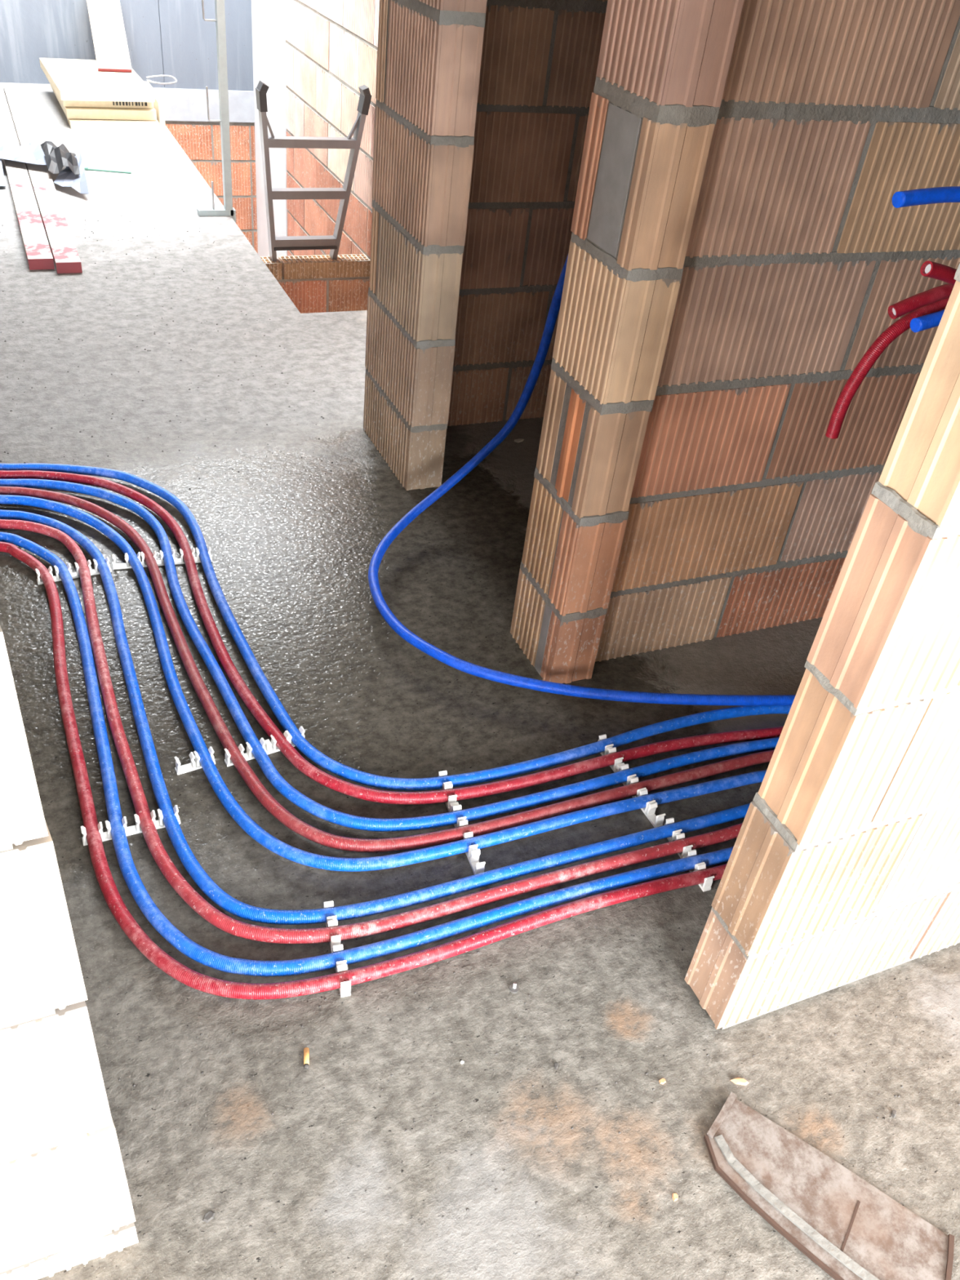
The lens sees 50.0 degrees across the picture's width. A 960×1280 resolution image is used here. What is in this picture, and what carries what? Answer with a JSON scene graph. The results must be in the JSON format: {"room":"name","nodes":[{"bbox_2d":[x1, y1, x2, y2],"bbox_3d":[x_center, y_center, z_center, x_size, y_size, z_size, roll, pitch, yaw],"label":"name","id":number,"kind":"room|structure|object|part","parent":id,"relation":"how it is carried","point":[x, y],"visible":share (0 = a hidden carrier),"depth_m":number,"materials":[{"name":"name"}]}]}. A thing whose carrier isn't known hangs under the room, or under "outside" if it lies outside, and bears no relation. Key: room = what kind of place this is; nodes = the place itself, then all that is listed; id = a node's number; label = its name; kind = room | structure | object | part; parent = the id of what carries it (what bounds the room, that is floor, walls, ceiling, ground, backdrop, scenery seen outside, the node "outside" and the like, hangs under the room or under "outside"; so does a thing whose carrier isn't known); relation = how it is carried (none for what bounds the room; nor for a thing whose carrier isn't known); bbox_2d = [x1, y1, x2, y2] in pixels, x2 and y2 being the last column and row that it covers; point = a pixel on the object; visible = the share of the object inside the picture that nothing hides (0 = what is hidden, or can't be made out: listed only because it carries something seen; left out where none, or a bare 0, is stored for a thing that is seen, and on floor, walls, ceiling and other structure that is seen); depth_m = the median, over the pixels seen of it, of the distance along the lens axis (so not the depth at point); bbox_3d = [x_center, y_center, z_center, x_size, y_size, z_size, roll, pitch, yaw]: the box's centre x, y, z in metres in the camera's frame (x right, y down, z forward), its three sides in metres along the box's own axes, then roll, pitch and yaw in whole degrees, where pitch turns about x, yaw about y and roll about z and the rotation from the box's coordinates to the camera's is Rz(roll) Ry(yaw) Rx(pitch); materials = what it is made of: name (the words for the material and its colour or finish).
{"room":"building under construction","nodes":[
{"label":"building under construction","id":0,"kind":"room"},
{"bbox_2d":[0,0,257,253],"bbox_3d":[-3.648,-3.482,6.551,4.700,5.400,0.204,-10,41,-22],"label":"wall","id":1,"kind":"structure","parent":0,"point":[172,37],"depth_m":6.88,"materials":[{"name":"concrete"}]},
{"bbox_2d":[152,87,254,122],"bbox_3d":[-1.995,-3.773,7.213,0.790,0.200,0.215,-10,41,-22],"label":"trim","id":2,"kind":"structure","parent":1,"relation":"attached to","point":[180,104],"depth_m":7.15,"materials":[{"name":"concrete"}]},
{"bbox_2d":[251,0,379,260],"bbox_3d":[-0.746,-2.569,5.870,0.121,5.400,4.110,-10,41,-22],"label":"wall","id":3,"kind":"structure","parent":0,"point":[313,57],"depth_m":6.04,"materials":[{"name":"brick"}]},
{"bbox_2d":[260,253,370,313],"bbox_3d":[-1.093,-1.039,6.217,0.772,2.496,0.117,-10,41,-22],"label":"wall","id":4,"kind":"structure","parent":0,"point":[313,283],"depth_m":5.54,"materials":[{"name":"brick"}]},
{"bbox_2d":[255,80,371,261],"bbox_3d":[-0.846,-2.366,5.239,0.561,0.838,0.074,-10,41,-22],"label":"ladder","id":5,"kind":"object","parent":4,"relation":"on","point":[332,242],"visible":1,"depth_m":5.21,"materials":[{"name":"metal"}]},
{"bbox_3d":[-1.069,-2.296,5.175,0.068,0.754,0.062,-10,41,-22],"label":"rail","id":6,"kind":"part","parent":5,"relation":"part of","materials":[{"name":"metal"}]},
{"bbox_3d":[-0.685,-2.365,5.330,0.170,0.758,0.062,-10,41,-22],"label":"rail","id":7,"kind":"part","parent":5,"relation":"part of","materials":[{"name":"metal"}]},
{"bbox_2d":[0,82,959,1279],"bbox_3d":[-0.968,-0.406,3.032,6.000,0.200,10.500,-10,41,-22],"label":"floor","id":8,"kind":"structure","parent":0,"point":[293,548],"depth_m":1.91,"materials":[{"name":"concrete"}]},
{"bbox_2d":[0,82,54,270],"bbox_3d":[-2.400,-2.487,5.278,0.094,0.042,3.300,-10,41,-22],"label":"plank","id":9,"kind":"object","parent":8,"relation":"on","point":[37,247],"visible":0.84,"depth_m":4.63,"materials":[{"name":"paint"}]},
{"bbox_2d":[3,84,82,273],"bbox_3d":[-2.289,-2.473,5.280,0.095,0.042,3.300,-10,41,-22],"label":"plank","id":10,"kind":"object","parent":8,"relation":"on","point":[65,256],"visible":0.86,"depth_m":4.71,"materials":[{"name":"paint"}]},
{"bbox_2d":[0,137,88,194],"bbox_3d":[-2.248,-2.325,5.008,0.605,0.125,0.760,-10,41,-22],"label":"plastic sheet","id":11,"kind":"object","parent":8,"relation":"on","point":[55,157],"visible":1,"depth_m":5.04,"materials":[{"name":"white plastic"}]},
{"bbox_2d":[35,556,111,584],"bbox_3d":[-0.999,-0.171,2.528,0.173,0.036,0.016,-13,42,-25],"label":"rail","id":12,"kind":"object","parent":8,"relation":"on","point":[94,571],"visible":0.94,"depth_m":2.52,"materials":[{"name":"white plastic"}]},
{"bbox_2d":[84,166,131,173],"bbox_3d":[-1.917,-2.421,5.300,0.230,0.018,0.018,1,38,-9],"label":"rod","id":13,"kind":"object","parent":8,"relation":"on","point":[86,168],"visible":0.98,"depth_m":5.29,"materials":[{"name":"green paint"}]},
{"bbox_2d":[64,113,159,130],"bbox_3d":[-2.297,-3.268,6.310,0.495,0.040,0.950,-10,41,-21],"label":"board","id":14,"kind":"object","parent":8,"relation":"on","point":[88,124],"visible":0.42,"depth_m":5.98,"materials":[{"name":"yellow wood"}]},
{"bbox_2d":[49,84,156,119],"bbox_3d":[-2.316,-3.318,6.289,0.500,0.052,0.885,-11,41,-22],"label":"board","id":15,"kind":"object","parent":14,"relation":"on","point":[74,113],"visible":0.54,"depth_m":5.98,"materials":[{"name":"yellow wood"}]},
{"bbox_2d":[45,75,154,108],"bbox_3d":[-2.324,-3.361,6.256,0.505,0.048,0.834,-11,41,-23],"label":"board","id":16,"kind":"object","parent":15,"relation":"on","point":[65,103],"visible":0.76,"depth_m":5.98,"materials":[{"name":"yellow wood"}]},
{"bbox_2d":[39,57,155,102],"bbox_3d":[-2.316,-3.374,6.188,0.515,0.050,0.920,-12,41,-23],"label":"board","id":17,"kind":"object","parent":16,"relation":"on","point":[72,79],"visible":0.81,"depth_m":6.01,"materials":[{"name":"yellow wood"}]},
{"bbox_2d":[86,0,131,72],"bbox_3d":[-2.306,-3.811,6.356,0.196,0.433,0.585,-8,40,-20],"label":"plank","id":18,"kind":"object","parent":17,"relation":"on","point":[105,16],"visible":1,"depth_m":6.32,"materials":[{"name":"white wood"}]},
{"bbox_2d":[146,75,177,84],"bbox_3d":[-1.975,-3.470,6.367,0.200,0.034,0.116,-17,44,-28],"label":"wire loop","id":19,"kind":"object","parent":17,"relation":"attached to","point":[153,76],"visible":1,"depth_m":6.37,"materials":[{"name":"white metal"}]},
{"bbox_2d":[80,804,180,845],"bbox_3d":[-0.651,0.345,1.919,0.175,0.036,0.017,-10,41,-22],"label":"rail","id":20,"kind":"object","parent":8,"relation":"on","point":[131,830],"visible":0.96,"depth_m":1.92,"materials":[{"name":"white plastic"}]},
{"bbox_2d":[144,81,165,125],"bbox_3d":[-2.012,-3.311,6.340,0.034,0.130,0.580,-10,41,-22],"label":"support block","id":21,"kind":"object","parent":8,"relation":"on","point":[158,104],"visible":0.5,"depth_m":6.16,"materials":[{"name":"white wood"}]},
{"bbox_2d":[111,546,212,569],"bbox_3d":[-0.805,-0.209,2.610,0.242,0.036,0.017,-6,40,-18],"label":"rail","id":22,"kind":"object","parent":8,"relation":"on","point":[179,561],"visible":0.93,"depth_m":2.60,"materials":[{"name":"white plastic"}]},
{"bbox_2d":[174,746,215,775],"bbox_3d":[-0.573,0.242,2.066,0.078,0.036,0.016,-15,43,-27],"label":"rail","id":23,"kind":"object","parent":8,"relation":"on","point":[196,765],"visible":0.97,"depth_m":2.06,"materials":[{"name":"white plastic"}]},
{"bbox_2d":[202,1210,215,1222],"bbox_3d":[-0.373,0.793,1.415,0.019,0.004,0.012,-19,45,-30],"label":"pebble","id":24,"kind":"object","parent":8,"relation":"on","point":[209,1215],"visible":1,"depth_m":1.41,"materials":[{"name":"grey stone"}]},
{"bbox_2d":[196,0,235,222],"bbox_3d":[-1.208,-2.452,4.610,0.175,1.450,0.044,-10,41,-22],"label":"post","id":25,"kind":"object","parent":8,"relation":"on","point":[228,210],"visible":0.97,"depth_m":4.67,"materials":[{"name":"metal"}]},
{"bbox_3d":[-1.272,-1.970,4.982,0.175,0.226,0.044,-10,41,-22],"label":"clamp arm","id":26,"kind":"part","parent":25,"relation":"part of","materials":[{"name":"metal"}]},
{"bbox_2d":[224,725,305,766],"bbox_3d":[-0.442,0.218,2.120,0.170,0.036,0.016,-16,43,-27],"label":"rail","id":27,"kind":"object","parent":8,"relation":"on","point":[269,747],"visible":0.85,"depth_m":2.11,"materials":[{"name":"white plastic"}]},
{"bbox_3d":[-0.438,0.219,2.124,0.009,0.022,0.016,-16,43,-27],"label":"clip post","id":28,"kind":"part","parent":27,"relation":"part of","materials":[{"name":"white plastic"}]},
{"bbox_2d":[303,1047,309,1069],"bbox_3d":[-0.271,0.654,1.608,0.008,0.008,0.032,0,38,-10],"label":"cigarette butt","id":29,"kind":"object","parent":8,"relation":"on","point":[306,1051],"visible":1,"depth_m":1.60,"materials":[{"name":"paper"}]},
{"bbox_2d":[324,900,351,997],"bbox_3d":[-0.245,0.525,1.757,0.017,0.036,0.171,-6,39,-17],"label":"rail","id":30,"kind":"object","parent":8,"relation":"on","point":[344,989],"visible":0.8,"depth_m":1.74,"materials":[{"name":"white plastic"}]},
{"bbox_2d":[0,541,727,999],"bbox_3d":[-0.676,0.194,2.107,3.856,0.024,1.039,12,38,6],"label":"pipe","id":31,"kind":"object","parent":8,"relation":"on","point":[155,954],"visible":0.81,"depth_m":1.82,"materials":[{"name":"red plastic"}]},
{"bbox_2d":[0,532,733,976],"bbox_3d":[-0.678,0.167,2.141,3.891,0.024,1.037,12,38,6],"label":"pipe","id":32,"kind":"object","parent":8,"relation":"on","point":[204,956],"visible":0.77,"depth_m":1.85,"materials":[{"name":"blue plastic"}]},
{"bbox_2d":[0,519,742,943],"bbox_3d":[-0.662,0.127,2.196,3.956,0.024,1.038,12,38,6],"label":"pipe","id":33,"kind":"object","parent":8,"relation":"on","point":[201,906],"visible":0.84,"depth_m":1.91,"materials":[{"name":"red plastic"}]},
{"bbox_2d":[0,509,750,924],"bbox_3d":[-0.656,0.104,2.226,4.009,0.024,1.049,11,38,5],"label":"pipe","id":34,"kind":"object","parent":8,"relation":"on","point":[225,901],"visible":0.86,"depth_m":1.95,"materials":[{"name":"blue plastic"}]},
{"bbox_2d":[0,494,766,871],"bbox_3d":[-0.630,0.043,2.311,4.088,0.024,0.983,11,38,5],"label":"pipe","id":35,"kind":"object","parent":8,"relation":"on","point":[222,792],"visible":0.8,"depth_m":2.06,"materials":[{"name":"blue plastic"}]},
{"bbox_2d":[0,486,774,852],"bbox_3d":[-0.621,0.014,2.350,4.144,0.024,0.984,11,38,5],"label":"pipe","id":36,"kind":"object","parent":8,"relation":"on","point":[258,789],"visible":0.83,"depth_m":2.10,"materials":[{"name":"red plastic"}]},
{"bbox_2d":[0,478,779,831],"bbox_3d":[-0.617,-0.022,2.397,4.178,0.024,0.984,11,38,5],"label":"pipe","id":37,"kind":"object","parent":8,"relation":"on","point":[277,781],"visible":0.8,"depth_m":2.15,"materials":[{"name":"blue plastic"}]},
{"bbox_2d":[0,470,783,804],"bbox_3d":[-0.614,-0.061,2.448,4.215,0.024,0.956,11,38,5],"label":"pipe","id":38,"kind":"object","parent":8,"relation":"on","point":[340,785],"visible":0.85,"depth_m":2.21,"materials":[{"name":"red plastic"}]},
{"bbox_2d":[0,463,791,791],"bbox_3d":[-0.594,-0.089,2.482,4.291,0.031,0.977,11,38,4],"label":"pipe","id":39,"kind":"object","parent":8,"relation":"on","point":[347,772],"visible":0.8,"depth_m":2.26,"materials":[{"name":"blue plastic"}]},
{"bbox_2d":[438,770,485,875],"bbox_3d":[-0.039,0.355,2.012,0.017,0.036,0.251,-7,40,-18],"label":"rail","id":40,"kind":"object","parent":8,"relation":"on","point":[473,855],"visible":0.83,"depth_m":1.99,"materials":[{"name":"white plastic"}]},
{"bbox_3d":[-0.051,0.334,2.043,0.016,0.022,0.009,-7,40,-18],"label":"clip post","id":41,"kind":"part","parent":40,"relation":"part of","materials":[{"name":"white plastic"}]},
{"bbox_2d":[0,213,959,1275],"bbox_3d":[-0.562,-0.507,3.065,1.803,0.004,5.053,-10,41,-22],"label":"grit","id":42,"kind":"object","parent":8,"relation":"on","point":[415,993],"visible":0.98,"depth_m":1.69,"materials":[{"name":"stone"}]},
{"bbox_2d":[509,982,519,993],"bbox_3d":[0.059,0.589,1.746,0.017,0.012,0.017,25,41,22],"label":"anchor","id":43,"kind":"object","parent":8,"relation":"on","point":[513,988],"visible":1,"depth_m":1.75,"materials":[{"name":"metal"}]},
{"bbox_2d":[514,438,524,442],"bbox_3d":[0.129,-0.656,3.378,0.041,0.003,0.021,-19,45,-30],"label":"paper scrap","id":44,"kind":"object","parent":8,"relation":"on","point":[519,440],"visible":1,"depth_m":3.37,"materials":[{"name":"grey paper"}]},
{"bbox_2d":[554,1062,558,1070],"bbox_3d":[0.122,0.681,1.645,0.007,0.004,0.013,7,37,-1],"label":"pebble","id":45,"kind":"object","parent":8,"relation":"on","point":[556,1064],"visible":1,"depth_m":1.64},
{"bbox_2d":[368,254,795,706],"bbox_3d":[0.489,-0.377,2.205,1.572,0.989,0.787,23,40,19],"label":"pipe","id":46,"kind":"object","parent":8,"relation":"on","point":[388,616],"visible":0.73,"depth_m":2.38,"materials":[{"name":"blue plastic"}]},
{"bbox_2d":[597,733,665,827],"bbox_3d":[0.313,0.292,2.154,0.017,0.036,0.249,-11,41,-22],"label":"rail","id":47,"kind":"object","parent":8,"relation":"on","point":[649,811],"visible":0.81,"depth_m":2.13,"materials":[{"name":"white plastic"}]},
{"bbox_3d":[0.298,0.273,2.182,0.016,0.022,0.009,-11,41,-22],"label":"clip post","id":48,"kind":"part","parent":47,"relation":"part of","materials":[{"name":"white plastic"}]},
{"bbox_2d":[658,1078,666,1084],"bbox_3d":[0.292,0.705,1.643,0.013,0.004,0.009,-24,47,-34],"label":"chip","id":49,"kind":"object","parent":8,"relation":"on","point":[662,1081],"visible":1,"depth_m":1.64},
{"bbox_2d":[671,1192,678,1201],"bbox_3d":[0.285,0.813,1.502,0.010,0.004,0.011,-8,40,-19],"label":"chip","id":50,"kind":"object","parent":8,"relation":"on","point":[675,1196],"visible":1,"depth_m":1.50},
{"bbox_2d":[664,817,714,892],"bbox_3d":[0.406,0.417,2.009,0.017,0.036,0.160,-9,40,-20],"label":"rail","id":51,"kind":"object","parent":8,"relation":"on","point":[677,835],"visible":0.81,"depth_m":2.00,"materials":[{"name":"white plastic"}]},
{"bbox_2d":[730,1077,748,1085],"bbox_3d":[0.419,0.710,1.656,0.031,0.006,0.010,8,37,1],"label":"chip","id":52,"kind":"object","parent":8,"relation":"on","point":[739,1081],"visible":1,"depth_m":1.65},
{"bbox_2d":[703,1092,954,1279],"bbox_3d":[0.503,0.830,1.511,0.368,0.011,0.166,29,42,25],"label":"scrap","id":53,"kind":"object","parent":8,"relation":"on","point":[849,1228],"visible":1,"depth_m":1.51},
{"bbox_2d":[890,1109,896,1118],"bbox_3d":[0.660,0.755,1.641,0.008,0.005,0.014,19,39,14],"label":"pebble","id":54,"kind":"object","parent":8,"relation":"on","point":[893,1113],"visible":1,"depth_m":1.64,"materials":[{"name":"grey stone"}]},
{"bbox_2d":[447,0,608,426],"bbox_3d":[0.858,-1.917,2.999,2.189,2.600,0.118,-10,41,-22],"label":"wall","id":55,"kind":"structure","parent":0,"point":[540,60],"depth_m":3.02,"materials":[{"name":"brick"}]},
{"bbox_2d":[595,0,959,662],"bbox_3d":[1.356,-1.175,2.124,2.167,2.600,0.117,-10,41,-22],"label":"wall","id":56,"kind":"structure","parent":0,"point":[744,516],"depth_m":2.09,"materials":[{"name":"brick"}]},
{"bbox_2d":[825,297,949,439],"bbox_3d":[1.050,-0.564,2.052,0.796,0.273,0.069,-7,40,-19],"label":"pipe","id":57,"kind":"object","parent":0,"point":[902,325],"visible":0.81,"depth_m":1.90,"materials":[{"name":"red plastic"}]},
{"bbox_2d":[888,283,954,319],"bbox_3d":[1.092,-0.601,1.967,0.767,0.156,0.043,-5,39,-16],"label":"pipe","id":58,"kind":"object","parent":57,"relation":"on","point":[907,305],"visible":0.9,"depth_m":1.83,"materials":[{"name":"red plastic"}]},
{"bbox_2d":[892,186,959,208],"bbox_3d":[1.077,-0.718,1.856,0.844,0.171,0.049,-5,39,-16],"label":"pipe","id":59,"kind":"object","parent":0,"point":[949,193],"visible":1,"depth_m":1.70,"materials":[{"name":"blue plastic"}]},
{"bbox_2d":[910,309,944,332],"bbox_3d":[1.115,-0.555,1.977,0.735,0.177,0.045,-5,39,-16],"label":"pipe","id":60,"kind":"object","parent":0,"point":[923,322],"visible":0.62,"depth_m":1.83,"materials":[{"name":"blue plastic"}]},
{"bbox_2d":[920,260,956,284],"bbox_3d":[1.125,-0.606,1.873,0.788,0.146,0.061,-2,39,-13],"label":"pipe","id":61,"kind":"object","parent":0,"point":[929,268],"visible":0.87,"depth_m":1.74,"materials":[{"name":"red plastic"}]}
]}

